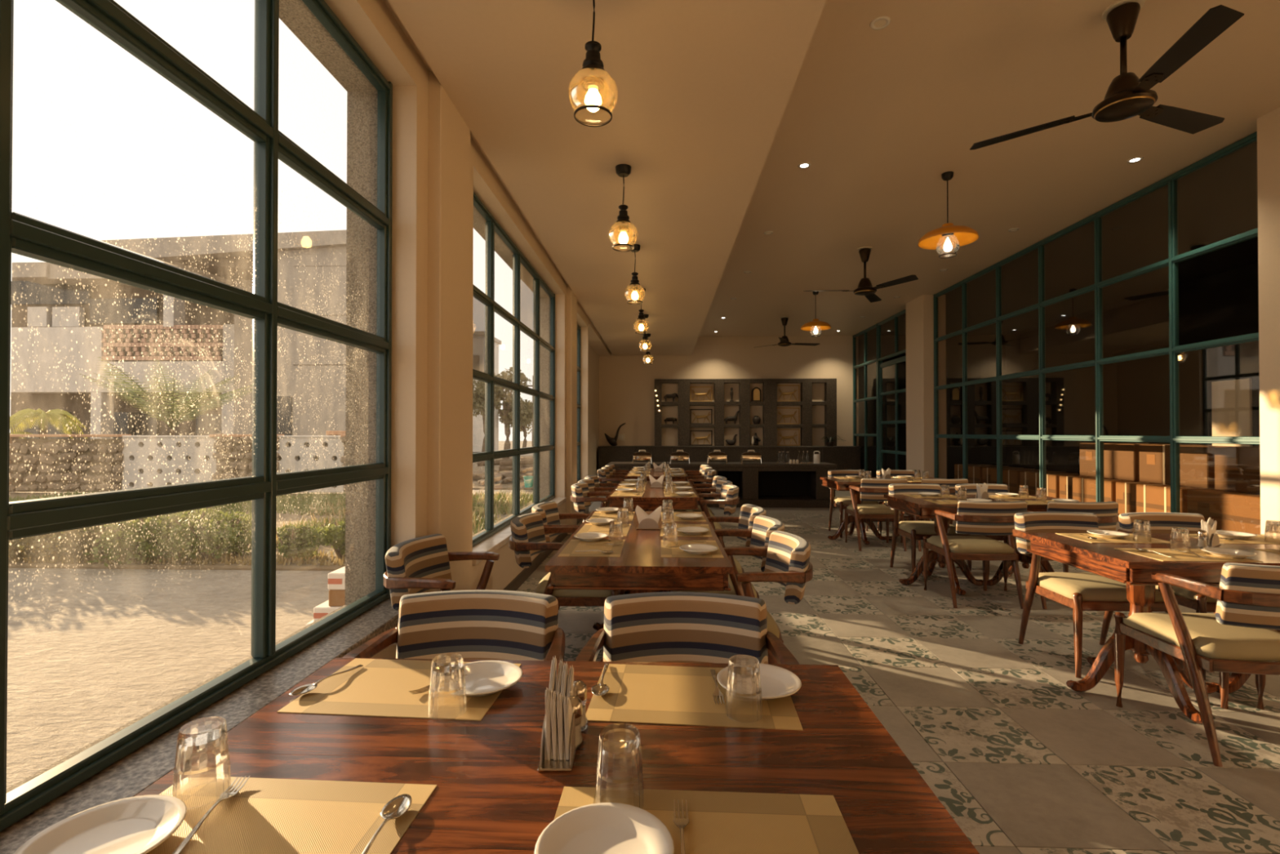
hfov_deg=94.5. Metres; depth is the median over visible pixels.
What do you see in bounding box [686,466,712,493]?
armchair
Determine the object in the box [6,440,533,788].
ground
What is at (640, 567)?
dining table
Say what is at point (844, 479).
placemat
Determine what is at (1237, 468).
carton
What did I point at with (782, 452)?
glass jar
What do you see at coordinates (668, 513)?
tumbler
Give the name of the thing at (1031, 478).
carton
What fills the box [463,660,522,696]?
plate
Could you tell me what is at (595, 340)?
ceiling
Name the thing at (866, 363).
window
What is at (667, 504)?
tumbler
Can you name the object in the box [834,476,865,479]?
placemat
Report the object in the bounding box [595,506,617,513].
plate
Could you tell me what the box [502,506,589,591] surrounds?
baseboard
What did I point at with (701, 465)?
armchair
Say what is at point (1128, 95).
ceiling fan
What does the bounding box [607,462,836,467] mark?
countertop
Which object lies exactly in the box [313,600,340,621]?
pack
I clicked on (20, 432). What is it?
young palm
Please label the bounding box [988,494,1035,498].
placemat
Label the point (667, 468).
tumbler
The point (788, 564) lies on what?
armchair
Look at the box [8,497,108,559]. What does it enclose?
shrub
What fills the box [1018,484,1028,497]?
tumbler
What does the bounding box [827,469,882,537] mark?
armchair
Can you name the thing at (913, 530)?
armchair
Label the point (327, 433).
trough
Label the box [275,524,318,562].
shrub
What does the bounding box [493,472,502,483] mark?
rubble stone
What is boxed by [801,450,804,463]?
glass bottle
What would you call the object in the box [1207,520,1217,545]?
napkin
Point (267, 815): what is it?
placemat
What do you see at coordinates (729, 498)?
armchair
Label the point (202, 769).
tumbler
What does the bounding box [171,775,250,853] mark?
fork
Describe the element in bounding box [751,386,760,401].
lantern
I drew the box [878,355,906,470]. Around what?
door
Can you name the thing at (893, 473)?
armchair
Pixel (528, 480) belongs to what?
plastic bucket
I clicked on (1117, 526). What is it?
wall
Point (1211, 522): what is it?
napkin
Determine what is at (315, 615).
print
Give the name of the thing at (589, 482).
armchair
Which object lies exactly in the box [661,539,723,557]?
placemat
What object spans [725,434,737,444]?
bird figurine
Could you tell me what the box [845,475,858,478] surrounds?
plate
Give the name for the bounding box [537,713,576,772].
napkin holder
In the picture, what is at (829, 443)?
potted plant
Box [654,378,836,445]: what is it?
display shelf
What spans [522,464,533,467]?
log
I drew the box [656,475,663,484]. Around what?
napkin
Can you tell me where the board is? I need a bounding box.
[1211,378,1252,446]
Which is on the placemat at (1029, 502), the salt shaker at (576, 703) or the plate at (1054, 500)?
the plate at (1054, 500)
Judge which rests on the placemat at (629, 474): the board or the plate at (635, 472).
the plate at (635, 472)
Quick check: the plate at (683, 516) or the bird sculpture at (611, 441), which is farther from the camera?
the bird sculpture at (611, 441)
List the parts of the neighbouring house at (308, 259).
wall panel, wall panel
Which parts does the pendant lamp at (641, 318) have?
glass globe, bulb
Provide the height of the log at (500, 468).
0.196 m
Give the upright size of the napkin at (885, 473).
0.122 m
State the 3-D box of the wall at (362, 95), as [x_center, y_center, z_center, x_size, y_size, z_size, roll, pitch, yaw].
[-1.379,-0.517,3.769,0.160,4.600,12.620,0,-1,2]
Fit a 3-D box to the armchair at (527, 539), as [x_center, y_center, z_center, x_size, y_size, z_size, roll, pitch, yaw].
[-0.446,0.970,3.611,0.676,0.831,0.618,0,-1,2]
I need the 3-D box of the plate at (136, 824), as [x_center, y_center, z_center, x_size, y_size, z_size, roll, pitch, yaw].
[-0.754,0.584,0.829,0.190,0.024,0.190,0,-1,2]
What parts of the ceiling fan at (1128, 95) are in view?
blade, down rod, motor, blade, blade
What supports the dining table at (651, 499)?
on the floor
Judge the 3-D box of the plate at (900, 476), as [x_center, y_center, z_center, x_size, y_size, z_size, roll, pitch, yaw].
[3.413,0.643,7.632,0.190,0.024,0.190,0,-1,2]
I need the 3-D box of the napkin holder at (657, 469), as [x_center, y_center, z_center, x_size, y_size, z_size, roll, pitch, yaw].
[0.275,0.634,8.841,0.150,0.068,0.060,0,-1,2]
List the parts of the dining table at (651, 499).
apron moulding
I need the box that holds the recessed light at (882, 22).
[869,16,890,30]
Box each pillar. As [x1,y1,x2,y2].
[426,71,470,592]
[566,284,577,534]
[906,294,946,479]
[1257,106,1279,533]
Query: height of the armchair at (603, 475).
0.831 m
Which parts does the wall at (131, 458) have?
perforated panel, perforated panel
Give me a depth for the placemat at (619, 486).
6.26 m
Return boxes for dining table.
[133,657,979,853]
[545,511,733,661]
[607,480,699,511]
[625,467,688,511]
[820,476,936,544]
[884,494,1079,595]
[1022,532,1279,723]
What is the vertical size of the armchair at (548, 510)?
0.831 m
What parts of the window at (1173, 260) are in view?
head rail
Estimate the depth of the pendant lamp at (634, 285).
5.91 m
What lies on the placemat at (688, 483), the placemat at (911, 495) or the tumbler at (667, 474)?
the tumbler at (667, 474)
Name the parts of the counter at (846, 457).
panel, panel, panel, panel, panel, panel, panel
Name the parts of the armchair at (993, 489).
backrest, leg, seat rail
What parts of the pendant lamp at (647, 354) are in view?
glass globe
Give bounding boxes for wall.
[6,0,550,792]
[8,432,346,493]
[324,0,588,657]
[588,343,599,476]
[599,334,1006,479]
[1005,262,1259,473]
[1115,522,1119,531]
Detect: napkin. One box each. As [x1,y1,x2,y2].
[544,655,556,759]
[545,687,551,760]
[550,690,557,759]
[551,658,563,759]
[556,662,568,759]
[556,692,564,759]
[563,665,573,759]
[564,696,573,759]
[635,507,652,523]
[636,505,648,515]
[648,475,657,484]
[648,506,661,515]
[648,508,662,524]
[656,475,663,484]
[883,469,888,478]
[977,484,980,498]
[978,484,984,498]
[983,484,987,491]
[1200,519,1204,529]
[1204,520,1208,542]
[1205,522,1213,546]
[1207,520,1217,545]
[1208,519,1213,528]
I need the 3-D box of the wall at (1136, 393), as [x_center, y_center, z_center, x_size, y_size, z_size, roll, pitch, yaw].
[8.518,-0.601,5.612,0.200,4.000,17.050,0,-1,2]
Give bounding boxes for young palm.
[9,408,86,438]
[9,431,33,438]
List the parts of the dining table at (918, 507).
apron moulding, apron moulding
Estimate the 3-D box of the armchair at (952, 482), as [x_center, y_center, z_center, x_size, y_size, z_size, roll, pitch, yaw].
[3.434,0.999,6.904,0.618,0.831,0.676,0,-1,2]
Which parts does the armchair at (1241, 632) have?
leg, seat rail, armrest, leg, seat, leg, seat rail, backrest, rail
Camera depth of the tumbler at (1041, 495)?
5.04 m
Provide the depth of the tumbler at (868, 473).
7.25 m
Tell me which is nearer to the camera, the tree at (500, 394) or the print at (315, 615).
the print at (315, 615)
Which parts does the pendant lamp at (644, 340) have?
glass globe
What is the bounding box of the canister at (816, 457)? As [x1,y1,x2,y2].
[813,450,820,463]
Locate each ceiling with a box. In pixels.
[386,0,826,355]
[588,318,610,355]
[698,0,1279,336]
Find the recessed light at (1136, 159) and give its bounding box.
[1126,156,1143,163]
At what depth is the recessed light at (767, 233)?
6.91 m
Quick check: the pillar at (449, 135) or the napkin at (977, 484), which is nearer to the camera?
the pillar at (449, 135)
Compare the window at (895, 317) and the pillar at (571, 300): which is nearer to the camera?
the pillar at (571, 300)
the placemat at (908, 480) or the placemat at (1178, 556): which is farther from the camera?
the placemat at (908, 480)
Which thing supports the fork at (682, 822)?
on the placemat at (720, 822)
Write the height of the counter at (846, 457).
1.020 m
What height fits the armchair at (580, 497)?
0.831 m
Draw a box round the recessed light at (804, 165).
[797,162,811,168]
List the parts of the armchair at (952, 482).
seat rail, leg, seat rail, backrest, rail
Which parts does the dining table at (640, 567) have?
apron moulding, apron moulding, apron moulding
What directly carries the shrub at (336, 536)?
on the lawn at (281, 517)
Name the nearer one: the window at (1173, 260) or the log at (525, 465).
the window at (1173, 260)
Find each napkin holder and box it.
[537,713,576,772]
[635,518,660,529]
[649,481,663,488]
[653,466,663,471]
[881,474,891,478]
[975,491,990,498]
[1208,533,1220,546]
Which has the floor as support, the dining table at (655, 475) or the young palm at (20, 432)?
the dining table at (655, 475)
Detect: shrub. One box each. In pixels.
[8,495,130,560]
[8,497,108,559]
[37,519,159,561]
[82,513,177,567]
[114,506,220,560]
[159,507,251,561]
[195,509,251,555]
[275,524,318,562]
[305,520,345,559]
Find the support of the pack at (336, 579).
on the pack at (336, 597)
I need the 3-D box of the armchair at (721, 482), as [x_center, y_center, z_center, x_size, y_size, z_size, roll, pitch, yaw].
[0.647,0.994,6.312,0.676,0.831,0.618,0,-1,2]
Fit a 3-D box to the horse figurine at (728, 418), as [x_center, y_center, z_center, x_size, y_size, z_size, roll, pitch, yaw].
[2.216,-0.233,14.269,0.375,0.326,0.102,0,-1,2]
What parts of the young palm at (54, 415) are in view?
stem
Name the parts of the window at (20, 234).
pane, pane, pane, rail, pane, head rail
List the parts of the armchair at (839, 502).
leg, seat rail, leg, backrest, seat, leg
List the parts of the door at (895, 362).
pull handle, head rail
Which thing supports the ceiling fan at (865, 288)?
hanging from the ceiling at (877, 117)
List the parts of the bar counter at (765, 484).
panel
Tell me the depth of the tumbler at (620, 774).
0.91 m
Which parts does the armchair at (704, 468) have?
armrest, backrest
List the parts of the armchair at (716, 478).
seat, armrest, armrest, backrest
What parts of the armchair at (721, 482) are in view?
armrest, armrest, backrest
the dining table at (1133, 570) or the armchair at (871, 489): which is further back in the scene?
the armchair at (871, 489)
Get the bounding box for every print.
[313,613,328,617]
[328,578,342,583]
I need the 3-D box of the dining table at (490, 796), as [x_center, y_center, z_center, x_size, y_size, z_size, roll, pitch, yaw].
[-0.163,0.977,1.121,1.314,0.755,0.805,0,-1,2]
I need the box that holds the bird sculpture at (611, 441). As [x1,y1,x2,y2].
[604,422,626,445]
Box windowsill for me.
[0,597,399,853]
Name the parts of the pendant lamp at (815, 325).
lamp shade, glass globe, cord, bulb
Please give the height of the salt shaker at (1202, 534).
0.090 m
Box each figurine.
[663,393,678,401]
[664,417,676,423]
[724,410,739,423]
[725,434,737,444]
[729,387,733,401]
[753,432,760,444]
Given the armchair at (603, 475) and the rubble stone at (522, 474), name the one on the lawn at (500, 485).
the rubble stone at (522, 474)
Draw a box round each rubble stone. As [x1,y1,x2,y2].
[472,470,484,479]
[480,479,494,484]
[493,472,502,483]
[501,472,512,479]
[502,476,512,482]
[520,472,531,478]
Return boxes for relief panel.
[689,386,712,401]
[689,408,712,424]
[689,430,712,445]
[777,385,799,401]
[777,407,799,424]
[777,429,799,445]
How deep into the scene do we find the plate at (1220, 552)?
2.82 m
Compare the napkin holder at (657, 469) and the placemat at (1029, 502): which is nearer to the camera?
the placemat at (1029, 502)
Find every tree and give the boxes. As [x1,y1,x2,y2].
[79,357,252,435]
[472,374,505,452]
[477,366,533,458]
[497,400,532,447]
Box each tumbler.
[172,715,231,808]
[427,652,466,719]
[595,722,644,808]
[608,520,622,543]
[617,507,629,527]
[622,497,633,514]
[635,480,643,492]
[637,476,644,487]
[640,472,646,482]
[643,466,648,474]
[662,499,672,515]
[662,508,674,528]
[662,522,677,546]
[664,466,670,474]
[665,472,671,480]
[665,476,671,484]
[665,481,673,493]
[725,654,762,722]
[858,469,865,478]
[865,471,871,478]
[914,469,920,478]
[922,471,928,478]
[940,484,950,497]
[956,487,967,501]
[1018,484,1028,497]
[1035,487,1046,501]
[1133,519,1151,542]
[1169,527,1191,552]
[1264,520,1279,542]
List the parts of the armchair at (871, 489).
leg, seat rail, armrest, leg, seat, rail, seat rail, backrest, leg, leg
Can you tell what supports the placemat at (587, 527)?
on the dining table at (640, 567)
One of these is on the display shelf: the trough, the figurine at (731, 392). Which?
the figurine at (731, 392)
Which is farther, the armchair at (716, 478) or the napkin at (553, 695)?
the armchair at (716, 478)
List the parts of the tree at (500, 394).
crown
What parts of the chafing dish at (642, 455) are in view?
lid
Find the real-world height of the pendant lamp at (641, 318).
0.574 m
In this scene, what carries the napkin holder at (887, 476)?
on the dining table at (833, 482)
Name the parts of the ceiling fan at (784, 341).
blade, motor, blade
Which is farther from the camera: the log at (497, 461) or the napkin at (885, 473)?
the log at (497, 461)
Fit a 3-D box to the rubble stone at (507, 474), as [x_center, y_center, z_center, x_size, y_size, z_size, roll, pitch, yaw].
[-3.643,1.390,16.427,0.404,0.262,0.574,0,-1,-41]
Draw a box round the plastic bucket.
[523,475,533,487]
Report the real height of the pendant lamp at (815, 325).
0.745 m
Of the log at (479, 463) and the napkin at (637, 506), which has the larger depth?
the log at (479, 463)
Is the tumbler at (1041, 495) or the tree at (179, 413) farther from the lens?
the tree at (179, 413)
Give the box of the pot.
[752,415,760,424]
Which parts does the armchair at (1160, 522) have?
armrest, backrest, seat rail, seat, leg, seat rail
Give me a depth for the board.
5.34 m
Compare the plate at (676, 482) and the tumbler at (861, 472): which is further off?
the tumbler at (861, 472)
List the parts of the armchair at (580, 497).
rail, backrest, armrest, leg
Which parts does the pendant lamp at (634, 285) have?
glass globe, bulb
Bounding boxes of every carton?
[954,463,1009,484]
[982,466,1051,493]
[1019,471,1079,497]
[1059,475,1132,502]
[1079,442,1159,481]
[1115,481,1215,515]
[1138,444,1259,488]
[1186,489,1260,533]
[1214,446,1260,494]
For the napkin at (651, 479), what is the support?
in the napkin holder at (655, 484)
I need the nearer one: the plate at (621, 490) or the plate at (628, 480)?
the plate at (621, 490)
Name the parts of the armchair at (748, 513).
leg, armrest, armrest, seat, backrest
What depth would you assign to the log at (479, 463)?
16.77 m
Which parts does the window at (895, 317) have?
head rail, rail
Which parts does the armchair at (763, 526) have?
seat, leg, armrest, leg, armrest, backrest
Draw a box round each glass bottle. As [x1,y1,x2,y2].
[797,450,800,463]
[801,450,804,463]
[805,450,808,463]
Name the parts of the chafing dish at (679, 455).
lid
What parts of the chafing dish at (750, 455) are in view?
lid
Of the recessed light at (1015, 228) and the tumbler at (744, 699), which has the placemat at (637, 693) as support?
the tumbler at (744, 699)
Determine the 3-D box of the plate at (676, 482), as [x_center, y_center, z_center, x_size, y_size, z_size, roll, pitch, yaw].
[0.463,0.635,6.696,0.190,0.024,0.190,0,-1,2]
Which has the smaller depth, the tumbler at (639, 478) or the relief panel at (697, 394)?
the tumbler at (639, 478)
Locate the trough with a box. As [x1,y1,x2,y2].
[325,431,346,435]
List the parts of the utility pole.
post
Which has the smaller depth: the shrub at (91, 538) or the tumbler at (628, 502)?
the tumbler at (628, 502)
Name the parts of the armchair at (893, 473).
backrest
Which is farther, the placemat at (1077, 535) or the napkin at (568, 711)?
the placemat at (1077, 535)
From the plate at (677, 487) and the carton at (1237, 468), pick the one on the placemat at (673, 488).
the plate at (677, 487)
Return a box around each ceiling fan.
[753,316,820,347]
[803,246,918,302]
[969,0,1244,150]
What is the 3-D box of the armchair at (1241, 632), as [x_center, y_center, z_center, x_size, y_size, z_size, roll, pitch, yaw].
[2.600,0.961,2.593,0.618,0.831,0.676,0,-1,2]
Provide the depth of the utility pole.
40.25 m
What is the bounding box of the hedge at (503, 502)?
[8,488,533,565]
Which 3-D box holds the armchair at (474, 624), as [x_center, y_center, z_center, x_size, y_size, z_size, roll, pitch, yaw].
[-0.524,0.953,1.645,0.618,0.831,0.676,0,-1,1]
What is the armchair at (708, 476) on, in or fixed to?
on the floor
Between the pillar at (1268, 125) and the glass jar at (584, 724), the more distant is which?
the pillar at (1268, 125)
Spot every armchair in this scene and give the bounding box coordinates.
[342,589,564,660]
[383,533,499,610]
[508,512,624,606]
[531,501,589,609]
[570,482,611,512]
[574,591,799,664]
[577,478,634,511]
[584,475,635,511]
[597,468,644,511]
[601,466,627,483]
[604,463,630,478]
[667,503,765,591]
[668,515,784,598]
[673,475,726,515]
[684,464,710,492]
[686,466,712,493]
[688,468,716,505]
[694,479,732,522]
[698,484,739,538]
[723,530,813,663]
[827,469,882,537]
[844,478,907,551]
[876,470,933,534]
[887,483,971,572]
[900,478,968,551]
[923,500,1026,608]
[955,483,1044,579]
[1002,501,1119,608]
[1012,511,1168,678]
[1114,562,1279,766]
[1117,511,1219,679]
[1255,629,1279,709]
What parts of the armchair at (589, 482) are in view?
backrest, armrest, armrest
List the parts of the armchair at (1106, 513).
leg, seat rail, leg, leg, backrest, rail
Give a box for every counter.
[598,445,861,490]
[607,462,836,507]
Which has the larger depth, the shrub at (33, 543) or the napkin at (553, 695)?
the shrub at (33, 543)
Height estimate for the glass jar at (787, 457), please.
0.220 m
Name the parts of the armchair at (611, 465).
backrest, armrest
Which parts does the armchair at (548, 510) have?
backrest, armrest, armrest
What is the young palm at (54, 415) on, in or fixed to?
on the lawn at (500, 485)
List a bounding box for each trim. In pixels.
[382,0,611,352]
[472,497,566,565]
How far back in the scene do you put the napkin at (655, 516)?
3.60 m
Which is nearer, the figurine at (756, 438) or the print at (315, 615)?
the print at (315, 615)
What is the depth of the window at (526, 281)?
5.71 m
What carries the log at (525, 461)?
on the log at (525, 465)
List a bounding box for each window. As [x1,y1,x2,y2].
[0,0,392,831]
[472,191,555,546]
[577,324,580,483]
[853,323,877,471]
[877,309,906,360]
[933,131,1259,522]
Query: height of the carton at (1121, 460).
0.405 m
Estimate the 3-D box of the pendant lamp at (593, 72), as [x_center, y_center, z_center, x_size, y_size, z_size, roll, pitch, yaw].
[-0.193,-1.562,2.443,0.203,0.574,0.203,0,-1,8]
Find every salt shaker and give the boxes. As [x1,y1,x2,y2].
[568,695,583,750]
[573,680,588,730]
[1196,529,1208,547]
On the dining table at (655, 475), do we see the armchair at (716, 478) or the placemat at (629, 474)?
the placemat at (629, 474)
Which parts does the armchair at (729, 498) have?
leg, leg, armrest, armrest, seat, backrest, rail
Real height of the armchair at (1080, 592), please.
0.831 m
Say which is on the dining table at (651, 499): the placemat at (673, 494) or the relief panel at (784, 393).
the placemat at (673, 494)
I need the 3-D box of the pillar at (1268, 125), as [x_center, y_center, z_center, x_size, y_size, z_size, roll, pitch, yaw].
[4.763,-0.615,3.968,0.380,4.000,0.840,0,-1,2]
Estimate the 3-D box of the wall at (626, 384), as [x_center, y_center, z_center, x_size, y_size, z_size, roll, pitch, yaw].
[3.893,-0.623,14.419,10.110,4.200,0.200,0,-1,2]
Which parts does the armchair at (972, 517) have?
leg, seat rail, armrest, leg, seat, leg, rail, seat rail, backrest, leg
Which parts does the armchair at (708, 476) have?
armrest, armrest, backrest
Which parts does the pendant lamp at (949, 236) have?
cord, bulb, lamp shade, glass globe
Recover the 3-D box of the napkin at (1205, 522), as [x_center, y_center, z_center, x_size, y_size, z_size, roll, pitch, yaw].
[2.947,0.547,3.069,0.125,0.128,0.009,0,1,-33]
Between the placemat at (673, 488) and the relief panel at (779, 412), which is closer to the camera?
the placemat at (673, 488)
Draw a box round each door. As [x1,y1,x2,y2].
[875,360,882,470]
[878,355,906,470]
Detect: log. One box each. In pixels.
[477,460,499,466]
[495,457,533,464]
[498,465,524,471]
[499,458,533,466]
[520,466,533,472]
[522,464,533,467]
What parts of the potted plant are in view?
pot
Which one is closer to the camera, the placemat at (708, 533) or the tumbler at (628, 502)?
the placemat at (708, 533)
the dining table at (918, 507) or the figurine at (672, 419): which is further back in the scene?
the figurine at (672, 419)
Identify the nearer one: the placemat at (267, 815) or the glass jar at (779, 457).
the placemat at (267, 815)
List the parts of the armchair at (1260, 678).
leg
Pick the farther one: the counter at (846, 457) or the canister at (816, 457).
the counter at (846, 457)
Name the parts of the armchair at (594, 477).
backrest, armrest, armrest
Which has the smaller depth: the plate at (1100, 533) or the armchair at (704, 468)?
the plate at (1100, 533)
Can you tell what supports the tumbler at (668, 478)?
on the placemat at (673, 488)
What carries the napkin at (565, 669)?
in the napkin holder at (544, 766)
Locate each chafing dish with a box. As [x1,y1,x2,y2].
[631,449,652,463]
[670,449,689,463]
[706,449,727,463]
[740,449,761,463]
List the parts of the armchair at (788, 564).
leg, armrest, leg, armrest, seat, seat rail, backrest, rail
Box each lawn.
[8,492,522,570]
[472,455,533,489]
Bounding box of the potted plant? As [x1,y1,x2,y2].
[820,435,845,446]
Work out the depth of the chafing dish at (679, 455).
10.86 m
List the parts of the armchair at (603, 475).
backrest, armrest, armrest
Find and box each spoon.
[289,664,363,695]
[361,793,412,853]
[574,550,613,553]
[591,662,608,695]
[1080,533,1097,539]
[1135,547,1173,557]
[1218,536,1234,540]
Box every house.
[10,230,346,438]
[472,337,501,452]
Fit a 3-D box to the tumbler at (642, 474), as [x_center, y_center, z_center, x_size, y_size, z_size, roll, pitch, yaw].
[0.038,0.593,6.960,0.077,0.112,0.077,0,-1,-20]
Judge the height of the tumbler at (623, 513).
0.112 m
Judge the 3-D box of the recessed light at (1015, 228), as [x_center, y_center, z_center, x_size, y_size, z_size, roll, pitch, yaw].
[4.300,-2.267,6.812,0.112,0.006,0.112,0,-1,2]
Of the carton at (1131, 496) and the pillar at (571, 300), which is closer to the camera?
the carton at (1131, 496)
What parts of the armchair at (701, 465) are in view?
armrest, backrest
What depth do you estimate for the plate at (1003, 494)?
5.44 m
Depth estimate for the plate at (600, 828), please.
0.85 m
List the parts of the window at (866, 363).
head rail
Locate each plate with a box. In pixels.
[13,794,186,853]
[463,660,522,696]
[533,802,674,853]
[573,532,608,541]
[585,517,614,524]
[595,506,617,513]
[614,433,624,440]
[615,488,634,492]
[618,483,635,486]
[623,479,637,481]
[629,471,642,473]
[633,468,643,471]
[670,467,681,470]
[670,470,682,472]
[671,473,685,475]
[672,481,688,484]
[674,486,692,489]
[674,491,694,495]
[675,513,702,519]
[676,526,709,534]
[679,543,718,554]
[716,662,801,699]
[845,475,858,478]
[897,475,912,478]
[917,492,940,496]
[966,497,991,501]
[995,492,1018,497]
[1051,498,1079,502]
[1087,529,1129,538]
[1200,546,1256,558]
[1215,529,1257,538]
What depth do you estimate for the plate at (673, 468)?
9.19 m
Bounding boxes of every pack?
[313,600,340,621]
[328,566,345,589]
[328,589,345,606]
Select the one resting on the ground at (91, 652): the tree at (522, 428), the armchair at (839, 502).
the tree at (522, 428)
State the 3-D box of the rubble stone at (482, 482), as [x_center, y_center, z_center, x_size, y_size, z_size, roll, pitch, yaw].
[-3.921,1.411,15.210,0.260,0.163,0.352,0,-1,36]
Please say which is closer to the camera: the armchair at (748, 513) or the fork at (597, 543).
the fork at (597, 543)
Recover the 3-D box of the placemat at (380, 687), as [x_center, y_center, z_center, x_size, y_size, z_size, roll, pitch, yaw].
[-0.533,0.601,1.376,0.440,0.002,0.295,0,-1,5]
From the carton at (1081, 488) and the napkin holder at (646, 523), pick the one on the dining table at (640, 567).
the napkin holder at (646, 523)
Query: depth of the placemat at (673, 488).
6.08 m
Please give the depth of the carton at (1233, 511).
5.08 m
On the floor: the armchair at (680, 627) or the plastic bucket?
the armchair at (680, 627)
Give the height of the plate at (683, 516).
0.024 m
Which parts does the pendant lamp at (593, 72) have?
glass globe, bulb, cord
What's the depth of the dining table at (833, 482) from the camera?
7.37 m
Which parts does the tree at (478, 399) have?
crown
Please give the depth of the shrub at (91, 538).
6.37 m
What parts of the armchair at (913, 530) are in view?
leg, seat rail, leg, backrest, seat, seat rail, leg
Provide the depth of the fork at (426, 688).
1.33 m
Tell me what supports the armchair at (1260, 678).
on the floor
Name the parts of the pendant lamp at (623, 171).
glass globe, cord, bulb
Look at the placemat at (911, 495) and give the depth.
5.39 m
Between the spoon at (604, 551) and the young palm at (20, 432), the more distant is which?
the young palm at (20, 432)
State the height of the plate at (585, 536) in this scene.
0.024 m
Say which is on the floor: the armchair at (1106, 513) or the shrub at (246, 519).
the armchair at (1106, 513)
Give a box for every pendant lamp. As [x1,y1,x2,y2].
[568,0,617,127]
[608,164,637,251]
[624,244,644,304]
[633,288,648,333]
[638,314,651,351]
[642,333,653,364]
[800,291,831,337]
[917,171,978,258]
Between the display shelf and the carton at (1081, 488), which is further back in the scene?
the display shelf
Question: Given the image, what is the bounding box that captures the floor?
[515,490,1279,853]
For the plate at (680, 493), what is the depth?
5.54 m
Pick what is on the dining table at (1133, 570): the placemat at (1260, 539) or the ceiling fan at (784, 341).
the placemat at (1260, 539)
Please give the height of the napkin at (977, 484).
0.128 m
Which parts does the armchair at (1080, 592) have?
armrest, leg, seat rail, backrest, leg, seat, leg, seat rail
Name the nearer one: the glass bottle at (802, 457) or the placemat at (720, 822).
the placemat at (720, 822)
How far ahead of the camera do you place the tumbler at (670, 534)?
3.07 m
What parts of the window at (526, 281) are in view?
pane, rail, head rail, pane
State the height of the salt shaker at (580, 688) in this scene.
0.090 m
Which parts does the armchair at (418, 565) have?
rail, backrest, armrest, armrest, leg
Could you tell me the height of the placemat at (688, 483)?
0.002 m
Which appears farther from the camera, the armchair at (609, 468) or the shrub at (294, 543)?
the armchair at (609, 468)
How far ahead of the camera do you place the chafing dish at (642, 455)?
10.88 m
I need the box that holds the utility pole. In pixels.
[523,375,533,446]
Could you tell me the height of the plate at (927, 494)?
0.024 m
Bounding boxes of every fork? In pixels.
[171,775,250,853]
[408,674,467,693]
[585,542,622,545]
[673,799,688,853]
[710,669,724,704]
[1176,550,1207,558]
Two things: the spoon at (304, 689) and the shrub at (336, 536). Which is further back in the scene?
the shrub at (336, 536)
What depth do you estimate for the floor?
2.90 m
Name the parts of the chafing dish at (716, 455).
lid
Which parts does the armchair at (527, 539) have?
rail, backrest, armrest, leg, armrest, seat, seat rail, leg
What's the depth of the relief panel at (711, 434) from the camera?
14.34 m
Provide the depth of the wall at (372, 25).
3.04 m
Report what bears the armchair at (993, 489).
on the floor
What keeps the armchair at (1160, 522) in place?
on the floor
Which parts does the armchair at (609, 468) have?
backrest, armrest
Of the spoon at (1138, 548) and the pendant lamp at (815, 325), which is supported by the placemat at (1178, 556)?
the spoon at (1138, 548)
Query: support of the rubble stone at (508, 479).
on the lawn at (500, 485)
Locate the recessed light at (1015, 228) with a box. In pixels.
[1008,227,1019,231]
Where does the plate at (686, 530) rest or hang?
on the placemat at (708, 533)
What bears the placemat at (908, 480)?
on the dining table at (833, 482)
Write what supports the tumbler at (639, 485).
on the placemat at (615, 493)
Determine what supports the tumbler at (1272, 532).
on the placemat at (1260, 539)
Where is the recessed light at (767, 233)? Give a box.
[763,231,773,235]
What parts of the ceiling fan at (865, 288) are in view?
blade, motor, down rod, blade, blade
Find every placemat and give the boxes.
[146,776,436,853]
[276,657,521,720]
[554,786,858,853]
[557,539,625,556]
[576,523,631,536]
[586,663,803,730]
[590,511,634,520]
[609,491,644,496]
[617,485,644,489]
[621,481,647,484]
[627,473,648,475]
[660,524,712,537]
[661,511,706,521]
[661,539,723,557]
[663,481,689,484]
[663,486,693,490]
[663,491,696,496]
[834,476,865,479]
[844,479,861,481]
[890,476,922,479]
[905,494,956,497]
[907,480,921,481]
[923,499,969,504]
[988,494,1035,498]
[1007,500,1053,504]
[1056,533,1169,543]
[1114,547,1262,561]
[1189,533,1279,543]
[1257,549,1279,554]
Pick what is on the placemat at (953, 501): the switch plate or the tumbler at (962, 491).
the tumbler at (962, 491)
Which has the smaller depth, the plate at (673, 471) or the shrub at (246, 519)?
the shrub at (246, 519)
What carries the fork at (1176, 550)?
on the placemat at (1178, 556)
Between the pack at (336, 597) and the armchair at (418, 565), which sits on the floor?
the armchair at (418, 565)
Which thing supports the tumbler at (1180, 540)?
on the placemat at (1178, 556)
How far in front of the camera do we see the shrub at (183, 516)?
6.32 m
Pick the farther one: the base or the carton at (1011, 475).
the carton at (1011, 475)
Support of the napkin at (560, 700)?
in the napkin holder at (544, 766)
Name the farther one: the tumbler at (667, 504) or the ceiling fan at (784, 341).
the ceiling fan at (784, 341)
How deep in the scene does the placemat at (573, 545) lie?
2.98 m
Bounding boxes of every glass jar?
[574,715,583,750]
[581,697,588,730]
[777,451,781,463]
[781,451,784,462]
[785,451,789,463]
[1196,536,1208,547]

